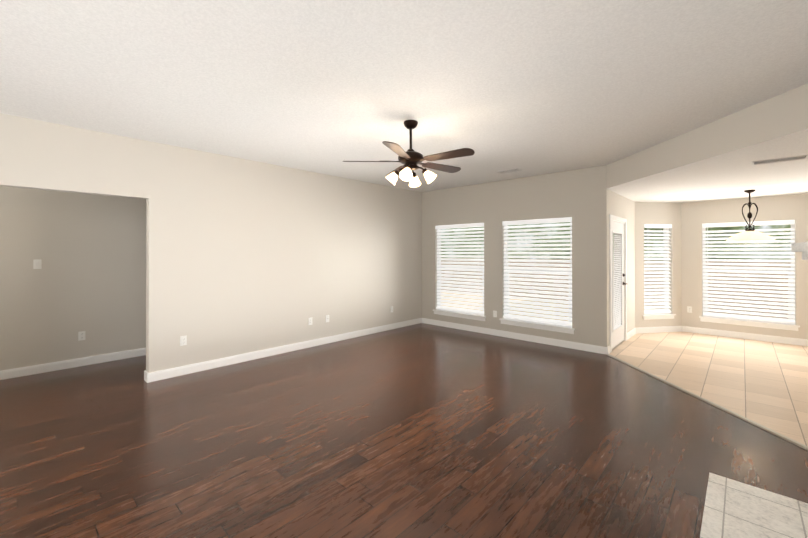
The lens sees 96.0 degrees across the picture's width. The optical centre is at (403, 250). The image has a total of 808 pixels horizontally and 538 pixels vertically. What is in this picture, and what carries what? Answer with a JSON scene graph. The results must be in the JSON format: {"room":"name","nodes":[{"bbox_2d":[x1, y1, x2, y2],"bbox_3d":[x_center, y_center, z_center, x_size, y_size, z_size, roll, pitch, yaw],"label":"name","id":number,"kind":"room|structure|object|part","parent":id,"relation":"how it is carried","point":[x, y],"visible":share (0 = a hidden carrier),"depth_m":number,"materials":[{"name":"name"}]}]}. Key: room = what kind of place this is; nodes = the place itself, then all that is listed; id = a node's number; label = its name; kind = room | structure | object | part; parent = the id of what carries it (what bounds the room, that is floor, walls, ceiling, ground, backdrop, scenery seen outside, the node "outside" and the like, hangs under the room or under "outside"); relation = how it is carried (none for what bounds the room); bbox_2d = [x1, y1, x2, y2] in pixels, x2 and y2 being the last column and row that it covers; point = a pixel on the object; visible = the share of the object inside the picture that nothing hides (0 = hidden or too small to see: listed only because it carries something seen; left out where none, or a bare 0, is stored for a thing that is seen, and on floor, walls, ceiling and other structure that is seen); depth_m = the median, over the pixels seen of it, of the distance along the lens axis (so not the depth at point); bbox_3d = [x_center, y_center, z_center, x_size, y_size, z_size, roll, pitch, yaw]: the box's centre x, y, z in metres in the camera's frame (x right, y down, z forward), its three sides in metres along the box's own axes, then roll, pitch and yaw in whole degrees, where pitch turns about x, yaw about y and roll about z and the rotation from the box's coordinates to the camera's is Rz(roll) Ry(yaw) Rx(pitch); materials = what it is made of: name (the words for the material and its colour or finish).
{"room":"living room","nodes":[
{"label":"living room","id":0,"kind":"room"},
{"bbox_2d":[0,186,146,370],"bbox_3d":[-4.497,0.018,4.487,0.120,2.950,6.200,0,0,43],"label":"wall","id":1,"kind":"structure","parent":0,"point":[89,276],"depth_m":4.64,"materials":[{"name":"grey paint"}]},
{"bbox_2d":[33,259,41,268],"bbox_3d":[-4.458,0.163,4.423,0.021,0.115,0.070,0,0,43],"label":"light switch","id":2,"kind":"object","parent":1,"relation":"attached to","point":[37,263],"visible":1,"depth_m":4.42,"materials":[{"name":"white plastic"}]},
{"bbox_2d":[0,348,145,379],"bbox_3d":[-4.447,1.440,4.433,0.015,0.105,6.200,0,0,43],"label":"baseboard","id":3,"kind":"structure","parent":1,"relation":"attached to","point":[39,368],"depth_m":4.63,"materials":[{"name":"white wood"}]},
{"bbox_2d":[78,331,84,340],"bbox_3d":[-4.183,1.104,4.722,0.010,0.115,0.070,0,0,43],"label":"outlet","id":4,"kind":"object","parent":1,"relation":"attached to","point":[81,335],"visible":1,"depth_m":4.72,"materials":[{"name":"white plastic"}]},
{"bbox_2d":[0,113,421,372],"bbox_3d":[-2.592,0.019,4.551,0.120,2.950,8.890,0,0,43],"label":"wall","id":5,"kind":"structure","parent":0,"point":[243,256],"depth_m":4.87,"materials":[{"name":"grey paint"}]},
{"bbox_2d":[144,370,148,382],"bbox_3d":[-3.348,1.437,3.732,0.150,0.105,1.220,0,0,43],"label":"baseboard","id":6,"kind":"structure","parent":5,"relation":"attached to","point":[146,376],"depth_m":4.13,"materials":[{"name":"white wood"}]},
{"bbox_2d":[180,335,186,345],"bbox_3d":[-2.656,1.083,4.380,0.010,0.115,0.070,0,0,43],"label":"electrical outlet","id":7,"kind":"object","parent":5,"relation":"attached to","point":[183,340],"visible":1,"depth_m":4.38,"materials":[{"name":"white plastic"}]},
{"bbox_2d":[149,318,421,381],"bbox_3d":[-2.597,1.440,4.439,0.015,0.105,8.730,0,0,43],"label":"baseboard","id":8,"kind":"structure","parent":5,"relation":"attached to","point":[185,369],"depth_m":5.13,"materials":[{"name":"white wood"}]},
{"bbox_2d":[0,323,807,537],"bbox_3d":[-1.146,1.536,3.088,7.080,0.100,9.130,0,0,43],"label":"floor","id":9,"kind":"structure","parent":0,"point":[421,430],"depth_m":2.73,"materials":[{"name":"brown wood"}]},
{"bbox_2d":[605,354,807,450],"bbox_3d":[2.979,1.485,3.961,0.056,0.011,2.588,0,0,-2],"label":"transition strip","id":10,"kind":"object","parent":9,"relation":"on","point":[792,441],"visible":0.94,"depth_m":3.40,"materials":[{"name":"beige"}]},
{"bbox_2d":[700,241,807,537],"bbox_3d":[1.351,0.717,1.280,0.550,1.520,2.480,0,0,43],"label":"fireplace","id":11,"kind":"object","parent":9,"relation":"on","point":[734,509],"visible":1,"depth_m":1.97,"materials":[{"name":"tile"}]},
{"bbox_2d":[0,0,807,191],"bbox_3d":[0.299,-1.356,3.650,8.650,0.210,12.100,0,0,43],"label":"ceiling","id":12,"kind":"structure","parent":0,"point":[528,88],"depth_m":2.59,"materials":[{"name":"paint"}]},
{"bbox_2d":[343,120,474,186],"bbox_3d":[0.105,-0.948,3.534,1.245,0.605,1.252,0,0,43],"label":"ceiling fan","id":13,"kind":"object","parent":12,"relation":"hanging from","point":[410,159],"visible":1,"depth_m":3.46,"materials":[{"name":"brown wood"}]},
{"bbox_3d":[0.066,-1.018,3.537,0.250,0.465,0.250,0,0,43],"label":"motor","id":14,"kind":"part","parent":13,"relation":"part of","materials":[{"name":"brown metal"}]},
{"bbox_2d":[497,168,521,173],"bbox_3d":[1.632,-1.233,5.646,0.360,0.016,0.160,0,0,43],"label":"ceiling vent","id":15,"kind":"object","parent":12,"relation":"in","point":[509,171],"visible":0.98,"depth_m":5.63,"materials":[{"name":"white metal"}]},
{"bbox_2d":[422,165,606,346],"bbox_3d":[1.663,0.029,6.553,3.620,2.950,0.161,0,0,43],"label":"wall","id":16,"kind":"structure","parent":0,"point":[491,206],"depth_m":6.02,"materials":[{"name":"grey paint"}]},
{"bbox_2d":[433,223,485,320],"bbox_3d":[1.084,0.384,7.053,1.210,1.795,0.175,0,0,43],"label":"living room window","id":17,"kind":"structure","parent":16,"relation":"in","point":[462,312],"depth_m":7.02,"materials":[{"name":"white plastic"}]},
{"bbox_3d":[1.119,0.342,7.090,1.085,1.665,0.006,0,0,43],"label":"glass","id":18,"kind":"part","parent":17,"relation":"part of","materials":[{"name":"glass"}]},
{"bbox_2d":[422,318,606,353],"bbox_3d":[1.647,1.451,6.442,3.500,0.105,0.015,0,0,43],"label":"baseboard","id":19,"kind":"structure","parent":16,"relation":"attached to","point":[564,343],"depth_m":6.11,"materials":[{"name":"white wood"}]},
{"bbox_2d":[499,217,574,333],"bbox_3d":[2.189,0.379,6.024,1.250,1.795,0.175,0,0,43],"label":"living room window","id":20,"kind":"structure","parent":16,"relation":"in","point":[552,324],"depth_m":5.98,"materials":[{"name":"white plastic"}]},
{"bbox_3d":[2.224,0.336,6.062,1.125,1.665,0.006,0,0,43],"label":"glass","id":21,"kind":"part","parent":20,"relation":"part of","materials":[{"name":"glass"}]},
{"bbox_2d":[606,188,634,346],"bbox_3d":[3.512,0.026,6.001,0.160,2.950,1.870,0,0,43],"label":"wall","id":22,"kind":"structure","parent":0,"point":[618,205],"depth_m":6.25,"materials":[{"name":"grey paint"}]},
{"bbox_2d":[611,221,623,347],"bbox_3d":[3.356,0.514,5.761,0.060,1.935,0.866,0,0,43],"label":"patio door","id":23,"kind":"structure","parent":22,"relation":"in","point":[618,331],"depth_m":5.95,"materials":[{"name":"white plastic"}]},
{"bbox_2d":[613,235,620,328],"bbox_3d":[3.363,0.480,5.754,0.015,1.449,0.556,0,0,43],"label":"mini blind","id":24,"kind":"object","parent":23,"relation":"attached to","point":[616,288],"visible":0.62,"depth_m":5.77,"materials":[{"name":"white plastic"}]},
{"bbox_2d":[613,233,620,323],"bbox_3d":[3.357,0.468,5.760,0.006,1.503,0.566,0,0,43],"label":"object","id":25,"kind":"structure","parent":23,"relation":"in","point":[615,270],"depth_m":5.80,"materials":[{"name":"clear glass"}]},
{"bbox_2d":[609,214,626,351],"bbox_3d":[3.327,0.482,5.788,0.176,2.035,1.030,0,0,43],"label":"door frame","id":26,"kind":"structure","parent":22,"relation":"attached to","point":[613,217],"depth_m":6.06,"materials":[{"name":"white wood"}]},
{"bbox_2d":[607,328,635,353],"bbox_3d":[3.576,1.448,5.934,0.015,0.105,1.870,0,0,43],"label":"baseboard","id":27,"kind":"structure","parent":22,"relation":"attached to","point":[631,333],"depth_m":6.24,"materials":[{"name":"white wood"}]},
{"bbox_2d":[635,202,681,327],"bbox_3d":[4.685,0.030,6.798,1.000,2.950,0.160,0,0,-10],"label":"wall","id":28,"kind":"structure","parent":0,"point":[656,213],"depth_m":6.73,"materials":[{"name":"grey paint"}]},
{"bbox_2d":[635,326,681,333],"bbox_3d":[4.701,1.452,6.705,1.000,0.105,0.015,0,0,-10],"label":"baseboard","id":29,"kind":"structure","parent":28,"relation":"attached to","point":[658,329],"depth_m":6.70,"materials":[{"name":"white wood"}]},
{"bbox_2d":[643,224,675,319],"bbox_3d":[4.690,0.383,6.769,0.680,1.755,0.175,0,0,-10],"label":"bay window","id":30,"kind":"structure","parent":28,"relation":"in","point":[651,312],"depth_m":6.75,"materials":[{"name":"white plastic"}]},
{"bbox_3d":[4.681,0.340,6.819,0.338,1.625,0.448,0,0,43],"label":"glass","id":31,"kind":"part","parent":30,"relation":"part of","materials":[{"name":"glass"}]},
{"bbox_2d":[606,83,807,202],"bbox_3d":[4.495,-1.082,4.524,3.500,0.350,4.700,0,0,43],"label":"ceiling soffit","id":32,"kind":"structure","parent":0,"point":[713,161],"depth_m":3.97,"materials":[{"name":"paint"}]},
{"bbox_2d":[726,190,775,240],"bbox_3d":[5.150,-0.524,5.415,0.536,0.754,0.536,0,0,43],"label":"pendant light","id":33,"kind":"object","parent":32,"relation":"hanging from","point":[749,234],"visible":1,"depth_m":5.36,"materials":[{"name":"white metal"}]},
{"bbox_3d":[5.150,-0.222,5.413,0.536,0.150,0.536,0,0,43],"label":"lamp shade","id":34,"kind":"part","parent":33,"relation":"part of","materials":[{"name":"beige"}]},
{"bbox_2d":[751,155,807,164],"bbox_3d":[3.756,-0.903,3.641,0.400,0.016,0.180,0,0,43],"label":"air vent","id":35,"kind":"object","parent":32,"relation":"attached to","point":[793,158],"visible":1,"depth_m":3.62,"materials":[{"name":"white metal"}]},
{"bbox_2d":[610,332,807,445],"bbox_3d":[4.459,1.544,4.545,3.600,0.100,4.700,0,0,43],"label":"floor","id":36,"kind":"structure","parent":0,"point":[764,383],"depth_m":4.54,"materials":[{"name":"beige tile"}]},
{"bbox_2d":[681,194,807,338],"bbox_3d":[6.271,0.026,5.912,2.800,2.950,0.160,0,0,43],"label":"wall","id":37,"kind":"structure","parent":0,"point":[695,216],"depth_m":6.32,"materials":[{"name":"grey paint"}]},
{"bbox_2d":[687,306,691,312],"bbox_3d":[5.276,1.085,6.716,0.070,0.115,0.010,0,0,43],"label":"outlet","id":38,"kind":"object","parent":37,"relation":"attached to","point":[689,309],"visible":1,"depth_m":6.71,"materials":[{"name":"white plastic"}]},
{"bbox_2d":[682,326,807,345],"bbox_3d":[6.156,1.448,5.892,2.650,0.105,0.015,0,0,43],"label":"baseboard","id":39,"kind":"structure","parent":37,"relation":"attached to","point":[775,339],"depth_m":6.18,"materials":[{"name":"white wood"}]},
{"bbox_2d":[699,220,799,330],"bbox_3d":[5.872,0.390,6.245,1.240,1.775,0.175,0,0,43],"label":"nook window","id":40,"kind":"structure","parent":37,"relation":"in","point":[759,321],"depth_m":6.20,"materials":[{"name":"white plastic"}]},
{"label":"outside","id":41,"kind":"structure","parent":0,"visible":0},
{"bbox_2d":[441,222,790,318],"bbox_3d":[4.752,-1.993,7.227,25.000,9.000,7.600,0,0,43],"label":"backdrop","id":42,"kind":"structure","parent":41,"point":[755,227],"depth_m":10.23,"materials":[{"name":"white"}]},
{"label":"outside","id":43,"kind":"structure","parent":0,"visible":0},
{"bbox_2d":[441,292,613,320],"bbox_3d":[5.161,2.070,7.645,25.000,0.880,6.200,0,0,43],"label":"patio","id":44,"kind":"structure","parent":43,"point":[510,306],"depth_m":10.95,"materials":[{"name":"beige"}]}
]}

